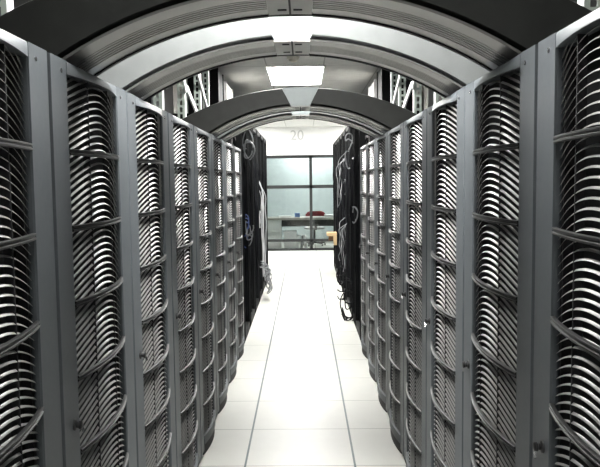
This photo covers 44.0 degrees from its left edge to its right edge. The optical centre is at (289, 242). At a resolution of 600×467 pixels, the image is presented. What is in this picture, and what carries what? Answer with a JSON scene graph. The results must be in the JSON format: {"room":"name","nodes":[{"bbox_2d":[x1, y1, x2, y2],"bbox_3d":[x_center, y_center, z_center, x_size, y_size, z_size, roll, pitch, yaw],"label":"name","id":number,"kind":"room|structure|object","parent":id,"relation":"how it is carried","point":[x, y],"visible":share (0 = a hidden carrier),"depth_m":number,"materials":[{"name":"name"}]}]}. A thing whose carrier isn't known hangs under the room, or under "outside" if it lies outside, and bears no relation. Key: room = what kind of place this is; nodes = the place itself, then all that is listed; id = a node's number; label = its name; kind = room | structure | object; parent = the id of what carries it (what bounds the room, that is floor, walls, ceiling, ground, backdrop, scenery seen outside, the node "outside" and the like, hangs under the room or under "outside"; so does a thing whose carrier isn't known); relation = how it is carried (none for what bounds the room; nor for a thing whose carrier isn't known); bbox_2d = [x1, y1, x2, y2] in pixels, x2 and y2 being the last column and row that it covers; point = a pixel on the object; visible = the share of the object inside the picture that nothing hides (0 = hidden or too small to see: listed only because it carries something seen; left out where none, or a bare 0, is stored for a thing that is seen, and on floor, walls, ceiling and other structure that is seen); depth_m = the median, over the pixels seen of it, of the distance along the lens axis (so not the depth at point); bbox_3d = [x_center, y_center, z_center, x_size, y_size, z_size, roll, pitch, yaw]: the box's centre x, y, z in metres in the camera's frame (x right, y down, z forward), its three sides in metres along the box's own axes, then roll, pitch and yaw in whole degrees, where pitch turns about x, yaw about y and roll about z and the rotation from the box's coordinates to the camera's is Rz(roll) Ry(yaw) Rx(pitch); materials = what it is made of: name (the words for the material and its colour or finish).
{"room":"server room","nodes":[
{"label":"server room","id":0,"kind":"room"},
{"bbox_2d":[224,81,232,99],"bbox_3d":[-0.856,-1.619,8.764,0.320,0.470,0.724,-1,5,1],"label":"base cabinet","id":1,"kind":"object","parent":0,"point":[228,92],"visible":0.2,"depth_m":8.55,"materials":[{"name":"white metal"}]},
{"bbox_2d":[180,56,379,126],"bbox_3d":[0.142,-2.048,9.361,6.400,0.100,23.000,-1,5,1],"label":"ceiling","id":2,"kind":"structure","parent":0,"point":[250,76],"depth_m":8.68,"materials":[{"name":"paint"}]},
{"bbox_2d":[287,56,298,62],"bbox_3d":[0.038,-1.800,7.287,0.120,0.050,0.120,-1,5,1],"label":"smoke detector","id":3,"kind":"object","parent":2,"relation":"attached to","point":[292,59],"visible":0.99,"depth_m":7.25,"materials":[{"name":"beige plastic"}]},
{"bbox_2d":[265,65,324,85],"bbox_3d":[0.077,-1.927,8.580,0.640,0.012,1.500,-1,5,1],"label":"recessed light","id":4,"kind":"object","parent":2,"relation":"in","point":[307,74],"visible":1,"depth_m":8.45,"materials":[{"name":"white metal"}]},
{"bbox_2d":[255,126,346,154],"bbox_3d":[0.302,-1.215,16.764,6.400,2.790,0.120,-1,5,1],"label":"wall","id":5,"kind":"structure","parent":0,"point":[317,140],"depth_m":16.61,"materials":[{"name":"white paint"}]},
{"bbox_2d":[291,130,303,139],"bbox_3d":[0.176,-2.410,16.604,0.290,0.217,0.006,-1,5,1],"label":"number sign","id":6,"kind":"object","parent":5,"relation":"attached to","point":[292,130],"visible":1,"depth_m":16.60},
{"bbox_2d":[267,155,333,250],"bbox_3d":[0.306,-0.900,16.790,3.000,2.158,0.080,-1,5,1],"label":"window","id":7,"kind":"structure","parent":5,"relation":"in","point":[310,186],"depth_m":16.74,"materials":[{"name":"black metal"}]},
{"bbox_2d":[199,241,405,466],"bbox_3d":[0.179,0.832,9.600,6.400,0.100,23.000,-1,5,1],"label":"floor","id":8,"kind":"structure","parent":0,"point":[303,392],"depth_m":5.64,"materials":[{"name":"white tile"}]},
{"bbox_2d":[0,0,30,15],"bbox_3d":[-2.019,-0.172,4.742,0.825,2.760,1.580,-1,5,1],"label":"tall cabinet","id":9,"kind":"object","parent":8,"relation":"on","point":[16,3],"visible":0.02,"depth_m":4.44,"materials":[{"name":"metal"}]},
{"bbox_2d":[0,28,62,466],"bbox_3d":[-1.019,0.529,1.437,0.976,1.883,0.756,-1,5,1],"label":"rack","id":10,"kind":"object","parent":8,"relation":"on","point":[30,405],"visible":1,"depth_m":1.62,"materials":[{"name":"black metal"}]},
{"bbox_2d":[0,45,38,466],"bbox_3d":[-0.559,0.486,1.424,0.027,1.750,0.488,-1,5,1],"label":"grille","id":11,"kind":"object","parent":10,"relation":"attached to","point":[23,142],"depth_m":1.57,"materials":[{"name":"grey metal"}]},
{"bbox_2d":[47,52,136,466],"bbox_3d":[-1.004,0.466,2.198,0.976,1.883,0.756,-1,5,1],"label":"rack","id":12,"kind":"object","parent":8,"relation":"on","point":[87,113],"visible":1,"depth_m":2.09,"materials":[{"name":"silver metal"}]},
{"bbox_2d":[0,0,12,14],"bbox_3d":[-0.905,-0.912,2.470,0.073,0.817,0.319,-1,5,1],"label":"support frame","id":13,"kind":"object","parent":12,"relation":"on","point":[6,6],"visible":0.09,"depth_m":2.33,"materials":[{"name":"white metal"}]},
{"bbox_2d":[67,78,123,466],"bbox_3d":[-0.544,0.423,2.186,0.027,1.750,0.488,-1,5,1],"label":"grille","id":14,"kind":"object","parent":12,"relation":"attached to","point":[114,291],"depth_m":2.11,"materials":[{"name":"grey metal"}]},
{"bbox_2d":[0,0,592,76],"bbox_3d":[0.001,-0.644,2.094,1.992,0.319,0.301,-1,5,1],"label":"arch","id":15,"kind":"object","parent":12,"relation":"on","point":[93,36],"visible":0.92,"depth_m":1.97,"materials":[{"name":"black metal"}]},
{"bbox_2d":[126,92,176,466],"bbox_3d":[-0.989,0.403,2.959,0.976,1.883,0.756,-1,5,1],"label":"rack","id":16,"kind":"object","parent":8,"relation":"on","point":[147,124],"visible":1,"depth_m":2.87,"materials":[{"name":"silver metal"}]},
{"bbox_2d":[135,107,168,466],"bbox_3d":[-0.529,0.360,2.947,0.027,1.750,0.488,-1,5,1],"label":"grille","id":17,"kind":"object","parent":16,"relation":"attached to","point":[158,140],"depth_m":2.88,"materials":[{"name":"grey metal"}]},
{"bbox_2d":[97,16,488,100],"bbox_3d":[0.013,-0.703,2.801,1.992,0.319,0.301,-1,5,1],"label":"arch","id":18,"kind":"object","parent":16,"relation":"on","point":[147,73],"visible":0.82,"depth_m":2.66,"materials":[{"name":"silver metal"}]},
{"bbox_2d":[151,82,187,113],"bbox_3d":[-1.364,-0.505,8.716,0.240,2.750,1.024,-1,5,1],"label":"tall cabinet","id":19,"kind":"object","parent":8,"relation":"on","point":[170,94],"visible":0.02,"depth_m":8.12,"materials":[{"name":"white metal"}]},
{"bbox_2d":[167,112,200,466],"bbox_3d":[-0.975,0.340,3.721,0.976,1.883,0.756,-1,5,1],"label":"rack","id":20,"kind":"object","parent":8,"relation":"on","point":[180,132],"visible":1,"depth_m":3.65,"materials":[{"name":"silver metal"}]},
{"bbox_2d":[173,123,195,466],"bbox_3d":[-0.514,0.296,3.708,0.027,1.750,0.488,-1,5,1],"label":"grille","id":21,"kind":"object","parent":20,"relation":"attached to","point":[189,366],"depth_m":3.65,"materials":[{"name":"grey metal"}]},
{"bbox_2d":[193,125,216,457],"bbox_3d":[-0.960,0.276,4.482,0.976,1.883,0.756,-1,5,1],"label":"rack","id":22,"kind":"object","parent":8,"relation":"on","point":[202,162],"visible":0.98,"depth_m":4.39,"materials":[{"name":"silver metal"}]},
{"bbox_2d":[197,134,212,432],"bbox_3d":[-0.500,0.233,4.469,0.027,1.750,0.488,-1,5,1],"label":"grille","id":23,"kind":"object","parent":22,"relation":"attached to","point":[205,237],"depth_m":4.41,"materials":[{"name":"grey metal"}]},
{"bbox_2d":[172,113,250,343],"bbox_3d":[-0.836,-0.159,7.548,0.808,2.240,0.792,-1,5,1],"label":"rack","id":24,"kind":"object","parent":8,"relation":"on","point":[247,323],"visible":0.12,"depth_m":7.79,"materials":[{"name":"black metal"}]},
{"bbox_2d":[233,137,248,319],"bbox_3d":[-0.495,-0.126,7.572,0.132,1.928,0.443,-1,5,1],"label":"cable bundle","id":25,"kind":"object","parent":24,"relation":"in","point":[246,244],"visible":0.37,"depth_m":7.69,"materials":[{"name":"black plastic"}]},
{"bbox_2d":[245,221,253,245],"bbox_3d":[-0.404,-0.090,7.489,0.094,0.259,0.186,-1,5,1],"label":"cable","id":26,"kind":"object","parent":25,"relation":"attached to","point":[251,232],"visible":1,"depth_m":7.54,"materials":[{"name":"grey plastic"}]},
{"bbox_2d":[244,214,248,247],"bbox_3d":[-0.439,-0.122,7.669,0.064,0.347,0.180,0,5,7],"label":"cable","id":27,"kind":"object","parent":24,"relation":"attached to","point":[245,214],"visible":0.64,"depth_m":7.65,"materials":[{"name":"plastic"}]},
{"bbox_2d":[242,130,254,159],"bbox_3d":[-0.414,-1.005,7.548,0.130,0.329,0.157,-1,5,1],"label":"cable","id":28,"kind":"object","parent":24,"relation":"hanging from","point":[247,140],"visible":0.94,"depth_m":7.53,"materials":[{"name":"grey plastic"}]},
{"bbox_2d":[211,134,228,414],"bbox_3d":[-0.945,0.213,5.243,0.976,1.883,0.756,-1,5,1],"label":"rack","id":29,"kind":"object","parent":8,"relation":"on","point":[217,145],"visible":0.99,"depth_m":5.14,"materials":[{"name":"silver metal"}]},
{"bbox_2d":[153,80,186,118],"bbox_3d":[-0.804,-1.139,5.075,0.073,0.836,0.950,-1,5,1],"label":"support frame","id":30,"kind":"object","parent":29,"relation":"on","point":[183,92],"visible":0.23,"depth_m":5.50,"materials":[{"name":"white metal"}]},
{"bbox_2d":[214,141,225,395],"bbox_3d":[-0.485,0.170,5.231,0.027,1.750,0.488,-1,5,1],"label":"grille","id":31,"kind":"object","parent":29,"relation":"attached to","point":[218,169],"depth_m":5.17,"materials":[{"name":"grey metal"}]},
{"bbox_2d":[181,87,416,136],"bbox_3d":[0.079,-0.898,5.142,1.992,0.319,0.301,-1,5,1],"label":"arch","id":32,"kind":"object","parent":29,"relation":"on","point":[383,116],"visible":0.94,"depth_m":4.99,"materials":[{"name":"black metal"}]},
{"bbox_2d":[224,141,236,382],"bbox_3d":[-0.930,0.149,6.004,0.976,1.883,0.756,-1,5,1],"label":"rack","id":33,"kind":"object","parent":8,"relation":"on","point":[228,148],"visible":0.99,"depth_m":5.90,"materials":[{"name":"silver metal"}]},
{"bbox_2d":[226,147,234,367],"bbox_3d":[-0.470,0.106,5.992,0.027,1.750,0.488,-1,5,1],"label":"grille","id":34,"kind":"object","parent":33,"relation":"attached to","point":[229,159],"depth_m":5.92,"materials":[{"name":"grey metal"}]},
{"bbox_2d":[217,111,382,141],"bbox_3d":[0.092,-0.954,5.810,1.992,0.319,0.301,-1,5,1],"label":"arch","id":35,"kind":"object","parent":33,"relation":"on","point":[228,135],"visible":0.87,"depth_m":5.71,"materials":[{"name":"silver metal"}]},
{"bbox_2d":[233,146,243,359],"bbox_3d":[-0.915,0.086,6.766,0.976,1.883,0.756,-1,5,1],"label":"rack","id":36,"kind":"object","parent":8,"relation":"on","point":[237,152],"visible":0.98,"depth_m":6.66,"materials":[{"name":"silver metal"}]},
{"bbox_2d":[186,71,209,112],"bbox_3d":[-0.781,-1.248,6.245,0.073,0.858,1.438,-1,5,1],"label":"support frame","id":37,"kind":"object","parent":36,"relation":"on","point":[206,102],"visible":0.44,"depth_m":6.36,"materials":[{"name":"white metal"}]},
{"bbox_2d":[235,151,242,344],"bbox_3d":[-0.455,0.043,6.753,0.027,1.750,0.488,-1,5,1],"label":"grille","id":38,"kind":"object","parent":36,"relation":"attached to","point":[239,237],"depth_m":6.68,"materials":[{"name":"grey metal"}]},
{"bbox_2d":[248,129,255,324],"bbox_3d":[-0.821,-0.226,8.346,0.808,2.240,0.792,-1,5,1],"label":"rack","id":39,"kind":"object","parent":8,"relation":"on","point":[250,147],"visible":0.12,"depth_m":8.64,"materials":[{"name":"black metal"}]},
{"bbox_2d":[187,68,223,112],"bbox_3d":[-0.883,-1.569,7.916,0.320,0.510,0.524,-1,5,1],"label":"tall cabinet","id":40,"kind":"object","parent":39,"relation":"on","point":[216,79],"visible":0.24,"depth_m":7.65,"materials":[{"name":"black metal"}]},
{"bbox_2d":[249,162,252,311],"bbox_3d":[-0.474,-0.197,8.283,0.132,1.915,0.384,-1,5,1],"label":"cable bundle","id":41,"kind":"object","parent":39,"relation":"in","point":[250,194],"visible":0.41,"depth_m":8.21,"materials":[{"name":"black plastic"}]},
{"bbox_2d":[253,128,259,313],"bbox_3d":[-0.805,-0.292,9.143,0.808,2.240,0.792,-1,5,1],"label":"rack","id":42,"kind":"object","parent":8,"relation":"on","point":[254,129],"visible":0.17,"depth_m":9.40,"materials":[{"name":"black metal"}]},
{"bbox_2d":[254,162,258,293],"bbox_3d":[-0.459,-0.251,9.124,0.143,1.951,0.414,-1,5,1],"label":"cable bundle","id":43,"kind":"object","parent":42,"relation":"in","point":[255,168],"visible":0.48,"depth_m":9.19,"materials":[{"name":"black plastic"}]},
{"bbox_2d":[256,129,262,302],"bbox_3d":[-0.789,-0.358,9.940,0.808,2.240,0.792,-1,5,1],"label":"rack","id":44,"kind":"object","parent":8,"relation":"on","point":[258,133],"visible":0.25,"depth_m":10.22,"materials":[{"name":"black metal"}]},
{"bbox_2d":[258,164,260,290],"bbox_3d":[-0.448,-0.316,9.868,0.137,1.937,0.391,-1,5,1],"label":"cable bundle","id":45,"kind":"object","parent":44,"relation":"in","point":[258,164],"visible":0.26,"depth_m":9.75,"materials":[{"name":"black plastic"}]},
{"bbox_2d":[259,181,266,277],"bbox_3d":[-0.383,-0.197,10.184,0.138,1.501,0.358,-1,5,1],"label":"cable bundle","id":46,"kind":"object","parent":44,"relation":"hanging from","point":[262,197],"visible":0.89,"depth_m":10.07,"materials":[{"name":"white plastic"}]},
{"bbox_2d":[260,261,272,293],"bbox_3d":[-0.307,0.468,9.857,0.169,0.466,0.568,-1,5,1],"label":"cable","id":47,"kind":"object","parent":46,"relation":"hanging from","point":[268,274],"visible":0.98,"depth_m":9.80,"materials":[{"name":"white plastic"}]},
{"bbox_2d":[260,134,265,291],"bbox_3d":[-0.774,-0.424,10.737,0.808,2.240,0.792,-1,5,1],"label":"rack","id":48,"kind":"object","parent":8,"relation":"on","point":[262,138],"visible":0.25,"depth_m":10.99,"materials":[{"name":"black metal"}]},
{"bbox_2d":[261,165,264,239],"bbox_3d":[-0.426,-0.388,10.723,0.135,1.946,0.506,-1,5,1],"label":"cable bundle","id":49,"kind":"object","parent":48,"relation":"in","point":[261,165],"visible":0.15,"depth_m":10.82,"materials":[{"name":"grey plastic"}]},
{"bbox_2d":[263,137,267,276],"bbox_3d":[-0.758,-0.491,11.534,0.808,2.240,0.792,-1,5,1],"label":"rack","id":50,"kind":"object","parent":8,"relation":"on","point":[265,145],"visible":0.16,"depth_m":11.80,"materials":[{"name":"black metal"}]},
{"bbox_2d":[264,166,267,266],"bbox_3d":[-0.412,-0.449,11.536,0.138,1.931,0.505,-1,5,1],"label":"cable bundle","id":51,"kind":"object","parent":50,"relation":"in","point":[264,166],"visible":0.3,"depth_m":11.59,"materials":[{"name":"grey plastic"}]},
{"bbox_2d":[268,220,281,248],"bbox_3d":[-0.393,-0.200,17.437,0.420,0.675,0.435,-1,5,1],"label":"base cabinet","id":52,"kind":"object","parent":8,"relation":"on","point":[274,226],"visible":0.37,"depth_m":17.22,"materials":[{"name":"white metal"}]},
{"bbox_2d":[284,230,296,247],"bbox_3d":[0.029,-0.073,17.447,0.300,0.410,0.400,-1,5,1],"label":"storage box","id":53,"kind":"object","parent":8,"relation":"on","point":[288,234],"visible":0.75,"depth_m":17.25,"materials":[{"name":"white paper"}]},
{"bbox_2d":[267,158,332,238],"bbox_3d":[0.344,-1.104,18.749,3.240,2.240,0.082,-1,5,1],"label":"wall","id":54,"kind":"structure","parent":8,"relation":"on","point":[280,171],"depth_m":18.70,"materials":[{"name":"white paint"}]},
{"bbox_2d":[268,216,332,226],"bbox_3d":[0.327,-0.240,17.437,2.600,0.735,0.600,-1,5,1],"label":"office desk","id":55,"kind":"object","parent":8,"relation":"on","point":[291,221],"visible":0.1,"depth_m":17.63,"materials":[{"name":"grey laminate"}]},
{"bbox_2d":[297,235,306,247],"bbox_3d":[0.298,-0.019,17.356,0.240,0.317,0.240,-1,5,1],"label":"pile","id":56,"kind":"object","parent":8,"relation":"on","point":[303,236],"visible":0.52,"depth_m":17.24,"materials":[{"name":"white paper"}]},
{"bbox_2d":[303,211,325,246],"bbox_3d":[0.613,-0.357,18.085,0.569,0.855,0.592,-1,5,-6],"label":"office chair","id":57,"kind":"object","parent":8,"relation":"on","point":[315,213],"visible":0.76,"depth_m":17.86,"materials":[{"name":"red fabric"}]},
{"bbox_2d":[333,142,335,270],"bbox_3d":[1.196,-0.645,13.089,0.808,2.240,0.792,-1,5,1],"label":"rack","id":58,"kind":"object","parent":8,"relation":"on","point":[334,142],"visible":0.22,"depth_m":13.37,"materials":[{"name":"black metal"}]},
{"bbox_2d":[333,166,334,261],"bbox_3d":[0.849,-0.588,13.090,0.141,1.937,0.489,-1,5,1],"label":"cable bundle","id":59,"kind":"object","parent":58,"relation":"on","point":[334,166],"visible":0.2,"depth_m":13.16,"materials":[{"name":"black plastic"}]},
{"bbox_2d":[335,140,337,271],"bbox_3d":[1.181,-0.579,12.292,0.808,2.240,0.792,-1,5,1],"label":"rack","id":60,"kind":"object","parent":8,"relation":"on","point":[336,260],"visible":0.17,"depth_m":12.59,"materials":[{"name":"black metal"}]},
{"bbox_2d":[327,177,336,253],"bbox_3d":[0.760,-0.564,12.292,0.287,1.884,0.484,-1,5,1],"label":"cable bundle","id":61,"kind":"object","parent":60,"relation":"in","point":[336,177],"depth_m":12.11,"materials":[{"name":"beige plastic"}]},
{"bbox_2d":[337,136,339,281],"bbox_3d":[1.165,-0.513,11.495,0.808,2.240,0.792,-1,5,1],"label":"rack","id":62,"kind":"object","parent":8,"relation":"on","point":[339,136],"visible":0.12,"depth_m":11.75,"materials":[{"name":"black metal"}]},
{"bbox_2d":[337,165,339,274],"bbox_3d":[0.818,-0.471,11.515,0.143,1.941,0.480,-1,5,1],"label":"cable bundle","id":63,"kind":"object","parent":62,"relation":"in","point":[338,165],"visible":0.27,"depth_m":11.55,"materials":[{"name":"black plastic"}]},
{"bbox_2d":[339,133,342,286],"bbox_3d":[1.149,-0.446,10.698,0.808,2.240,0.792,-1,5,1],"label":"rack","id":64,"kind":"object","parent":8,"relation":"on","point":[340,137],"visible":0.14,"depth_m":10.97,"materials":[{"name":"black metal"}]},
{"bbox_2d":[340,164,342,280],"bbox_3d":[0.806,-0.386,10.687,0.145,1.932,0.463,-1,5,1],"label":"cable bundle","id":65,"kind":"object","parent":64,"relation":"on","point":[341,164],"visible":0.21,"depth_m":10.80,"materials":[{"name":"black plastic"}]},
{"bbox_2d":[336,267,345,299],"bbox_3d":[0.694,0.536,9.685,0.148,0.436,0.202,0,5,10],"label":"cable coil","id":66,"kind":"object","parent":8,"relation":"on","point":[339,268],"visible":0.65,"depth_m":9.71,"materials":[{"name":"black rubber"}]},
{"bbox_2d":[340,278,353,320],"bbox_3d":[0.683,0.663,8.367,0.222,0.539,0.224,-1,5,1],"label":"cable coil","id":67,"kind":"object","parent":8,"relation":"on","point":[344,316],"visible":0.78,"depth_m":8.34,"materials":[{"name":"black rubber"}]},
{"bbox_2d":[345,126,350,312],"bbox_3d":[1.118,-0.314,9.103,0.808,2.240,0.792,-1,5,1],"label":"rack","id":68,"kind":"object","parent":8,"relation":"on","point":[347,127],"visible":0.12,"depth_m":9.38,"materials":[{"name":"black metal"}]},
{"bbox_2d":[338,218,346,271],"bbox_3d":[0.722,0.021,9.530,0.188,0.715,0.388,-1,5,1],"label":"cable bundle","id":69,"kind":"object","parent":68,"relation":"attached to","point":[343,228],"visible":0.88,"depth_m":9.53,"materials":[{"name":"grey plastic"}]},
{"bbox_2d":[345,155,349,297],"bbox_3d":[0.773,-0.284,9.138,0.150,1.918,0.477,-1,5,1],"label":"cable bundle","id":70,"kind":"object","parent":68,"relation":"in","point":[346,169],"visible":0.5,"depth_m":9.13,"materials":[{"name":"black plastic"}]},
{"bbox_2d":[368,79,376,97],"bbox_3d":[1.124,-1.642,8.724,0.320,0.470,0.724,-1,5,1],"label":"base cabinet","id":71,"kind":"object","parent":68,"relation":"on","point":[372,90],"visible":0.2,"depth_m":8.51,"materials":[{"name":"white metal"}]},
{"bbox_2d":[349,127,354,323],"bbox_3d":[1.103,-0.247,8.306,0.808,2.240,0.792,-1,5,1],"label":"rack","id":72,"kind":"object","parent":8,"relation":"on","point":[351,130],"visible":0.12,"depth_m":8.60,"materials":[{"name":"black metal"}]},
{"bbox_2d":[345,133,352,168],"bbox_3d":[0.667,-1.017,8.211,0.142,0.407,0.172,4,7,44],"label":"cable","id":73,"kind":"object","parent":72,"relation":"attached to","point":[347,133],"visible":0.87,"depth_m":8.20,"materials":[{"name":"grey plastic"}]},
{"bbox_2d":[349,159,353,307],"bbox_3d":[0.755,-0.208,8.280,0.138,1.900,0.414,-1,5,1],"label":"cable bundle","id":74,"kind":"object","parent":72,"relation":"in","point":[351,166],"visible":0.5,"depth_m":8.32,"materials":[{"name":"black plastic"}]},
{"bbox_2d":[377,69,412,109],"bbox_3d":[1.117,-1.592,7.875,0.320,0.510,0.524,-1,5,1],"label":"tall cabinet","id":75,"kind":"object","parent":72,"relation":"on","point":[383,76],"visible":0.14,"depth_m":7.62,"materials":[{"name":"black metal"}]},
{"bbox_2d":[342,128,365,301],"bbox_3d":[1.134,-0.380,9.900,0.808,2.240,0.792,-1,5,1],"label":"rack","id":76,"kind":"object","parent":8,"relation":"on","point":[343,132],"visible":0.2,"depth_m":10.19,"materials":[{"name":"black metal"}]},
{"bbox_2d":[336,153,344,205],"bbox_3d":[0.743,-0.833,9.876,0.171,0.737,0.484,-1,5,-7],"label":"cable bundle","id":77,"kind":"object","parent":76,"relation":"hanging from","point":[343,160],"visible":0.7,"depth_m":9.99,"materials":[{"name":"grey plastic"}]},
{"bbox_2d":[342,163,345,287],"bbox_3d":[0.784,-0.329,9.928,0.133,1.921,0.485,-1,5,1],"label":"cable bundle","id":78,"kind":"object","parent":76,"relation":"in","point":[343,174],"visible":0.48,"depth_m":9.92,"materials":[{"name":"black plastic"}]},
{"bbox_2d":[359,144,367,358],"bbox_3d":[1.140,0.063,6.723,0.976,1.883,0.756,-1,5,1],"label":"rack","id":79,"kind":"object","parent":8,"relation":"on","point":[363,150],"visible":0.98,"depth_m":6.63,"materials":[{"name":"silver metal"}]},
{"bbox_2d":[362,149,366,344],"bbox_3d":[0.679,0.030,6.730,0.027,1.750,0.488,-1,5,1],"label":"grille","id":80,"kind":"object","parent":79,"relation":"attached to","point":[364,264],"depth_m":6.63,"materials":[{"name":"grey metal"}]},
{"bbox_2d":[390,72,411,108],"bbox_3d":[0.955,-1.268,6.210,0.073,0.858,1.438,-1,5,1],"label":"support frame","id":81,"kind":"object","parent":79,"relation":"on","point":[397,95],"visible":0.33,"depth_m":6.33,"materials":[{"name":"white metal"}]},
{"bbox_2d":[366,139,376,382],"bbox_3d":[1.125,0.126,5.962,0.976,1.883,0.756,-1,5,1],"label":"rack","id":82,"kind":"object","parent":8,"relation":"on","point":[371,146],"visible":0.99,"depth_m":5.87,"materials":[{"name":"silver metal"}]},
{"bbox_2d":[369,145,374,365],"bbox_3d":[0.664,0.093,5.969,0.027,1.750,0.488,-1,5,1],"label":"grille","id":83,"kind":"object","parent":82,"relation":"attached to","point":[371,147],"depth_m":5.88,"materials":[{"name":"grey metal"}]},
{"bbox_2d":[374,132,387,412],"bbox_3d":[1.111,0.189,5.201,0.976,1.883,0.756,-1,5,1],"label":"rack","id":84,"kind":"object","parent":8,"relation":"on","point":[381,262],"visible":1,"depth_m":5.12,"materials":[{"name":"silver metal"}]},
{"bbox_2d":[379,139,385,393],"bbox_3d":[0.650,0.157,5.207,0.027,1.750,0.488,-1,5,1],"label":"grille","id":85,"kind":"object","parent":84,"relation":"attached to","point":[382,227],"depth_m":5.11,"materials":[{"name":"grey metal"}]},
{"bbox_2d":[412,81,443,113],"bbox_3d":[0.932,-1.159,5.039,0.073,0.836,0.950,-1,5,1],"label":"support frame","id":86,"kind":"object","parent":84,"relation":"on","point":[414,84],"visible":0.16,"depth_m":5.47,"materials":[{"name":"white metal"}]},
{"bbox_2d":[354,110,422,340],"bbox_3d":[1.087,-0.181,7.509,0.808,2.240,0.792,-1,5,1],"label":"rack","id":87,"kind":"object","parent":8,"relation":"on","point":[359,137],"visible":0.19,"depth_m":7.40,"materials":[{"name":"black metal"}]},
{"bbox_2d":[353,136,368,321],"bbox_3d":[0.742,-0.150,7.505,0.146,1.888,0.489,-1,5,1],"label":"cable bundle","id":88,"kind":"object","parent":87,"relation":"in","point":[355,170],"visible":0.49,"depth_m":7.58,"materials":[{"name":"black plastic"}]},
{"bbox_2d":[352,206,357,223],"bbox_3d":[0.668,-0.279,7.468,0.067,0.178,0.157,-1,5,1],"label":"cable","id":89,"kind":"object","parent":88,"relation":"hanging from","point":[353,207],"visible":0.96,"depth_m":7.45,"materials":[{"name":"grey plastic"}]},
{"bbox_2d":[386,122,403,456],"bbox_3d":[1.096,0.253,4.440,0.976,1.883,0.756,-1,5,1],"label":"rack","id":90,"kind":"object","parent":8,"relation":"on","point":[395,275],"visible":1,"depth_m":4.36,"materials":[{"name":"silver metal"}]},
{"bbox_2d":[391,131,399,430],"bbox_3d":[0.635,0.220,4.446,0.027,1.750,0.488,-1,5,1],"label":"grille","id":91,"kind":"object","parent":90,"relation":"attached to","point":[395,201],"depth_m":4.36,"materials":[{"name":"grey metal"}]},
{"bbox_2d":[401,109,426,466],"bbox_3d":[1.081,0.316,3.679,0.976,1.883,0.756,-1,5,1],"label":"rack","id":92,"kind":"object","parent":8,"relation":"on","point":[415,128],"visible":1,"depth_m":3.61,"materials":[{"name":"silver metal"}]},
{"bbox_2d":[409,120,421,466],"bbox_3d":[0.620,0.283,3.685,0.027,1.750,0.488,-1,5,1],"label":"grille","id":93,"kind":"object","parent":92,"relation":"attached to","point":[415,451],"depth_m":3.60,"materials":[{"name":"grey metal"}]},
{"bbox_2d":[417,83,441,109],"bbox_3d":[1.655,-0.539,8.655,0.240,2.750,1.024,-1,5,1],"label":"tall cabinet","id":94,"kind":"object","parent":8,"relation":"on","point":[427,94],"visible":0.02,"depth_m":8.23,"materials":[{"name":"white metal"}]},
{"bbox_2d":[425,86,465,466],"bbox_3d":[1.066,0.379,2.917,0.976,1.883,0.756,-1,5,1],"label":"rack","id":95,"kind":"object","parent":8,"relation":"on","point":[444,321],"visible":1,"depth_m":2.85,"materials":[{"name":"silver metal"}]},
{"bbox_2d":[434,102,456,466],"bbox_3d":[0.605,0.347,2.924,0.027,1.750,0.488,-1,5,1],"label":"grille","id":96,"kind":"object","parent":95,"relation":"attached to","point":[445,413],"depth_m":2.83,"materials":[{"name":"grey metal"}]},
{"bbox_2d":[462,44,537,466],"bbox_3d":[1.051,0.443,2.156,0.976,1.883,0.756,-1,5,1],"label":"rack","id":97,"kind":"object","parent":8,"relation":"on","point":[501,104],"visible":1,"depth_m":2.06,"materials":[{"name":"silver metal"}]},
{"bbox_2d":[475,71,519,466],"bbox_3d":[0.590,0.410,2.163,0.027,1.750,0.488,-1,5,1],"label":"grille","id":98,"kind":"object","parent":97,"relation":"attached to","point":[482,148],"depth_m":2.07,"materials":[{"name":"grey metal"}]},
{"bbox_2d":[578,0,599,10],"bbox_3d":[0.932,-0.933,2.433,0.073,0.817,0.319,-1,5,1],"label":"support frame","id":99,"kind":"object","parent":97,"relation":"on","point":[586,3],"visible":0.09,"depth_m":2.29,"materials":[{"name":"white metal"}]},
{"bbox_2d":[532,7,599,466],"bbox_3d":[1.036,0.506,1.395,0.976,1.883,0.756,-1,5,1],"label":"rack","id":100,"kind":"object","parent":8,"relation":"on","point":[566,374],"visible":1,"depth_m":1.57,"materials":[{"name":"silver metal"}]},
{"bbox_2d":[555,25,599,466],"bbox_3d":[0.576,0.474,1.401,0.027,1.750,0.488,-1,5,1],"label":"grille","id":101,"kind":"object","parent":100,"relation":"attached to","point":[564,134],"depth_m":1.48,"materials":[{"name":"grey metal"}]},
{"bbox_2d":[571,0,596,6],"bbox_3d":[2.155,-0.219,4.657,0.825,2.760,1.580,-1,5,1],"label":"tall cabinet","id":102,"kind":"object","parent":8,"relation":"on","point":[593,3],"visible":0.02,"depth_m":4.21,"materials":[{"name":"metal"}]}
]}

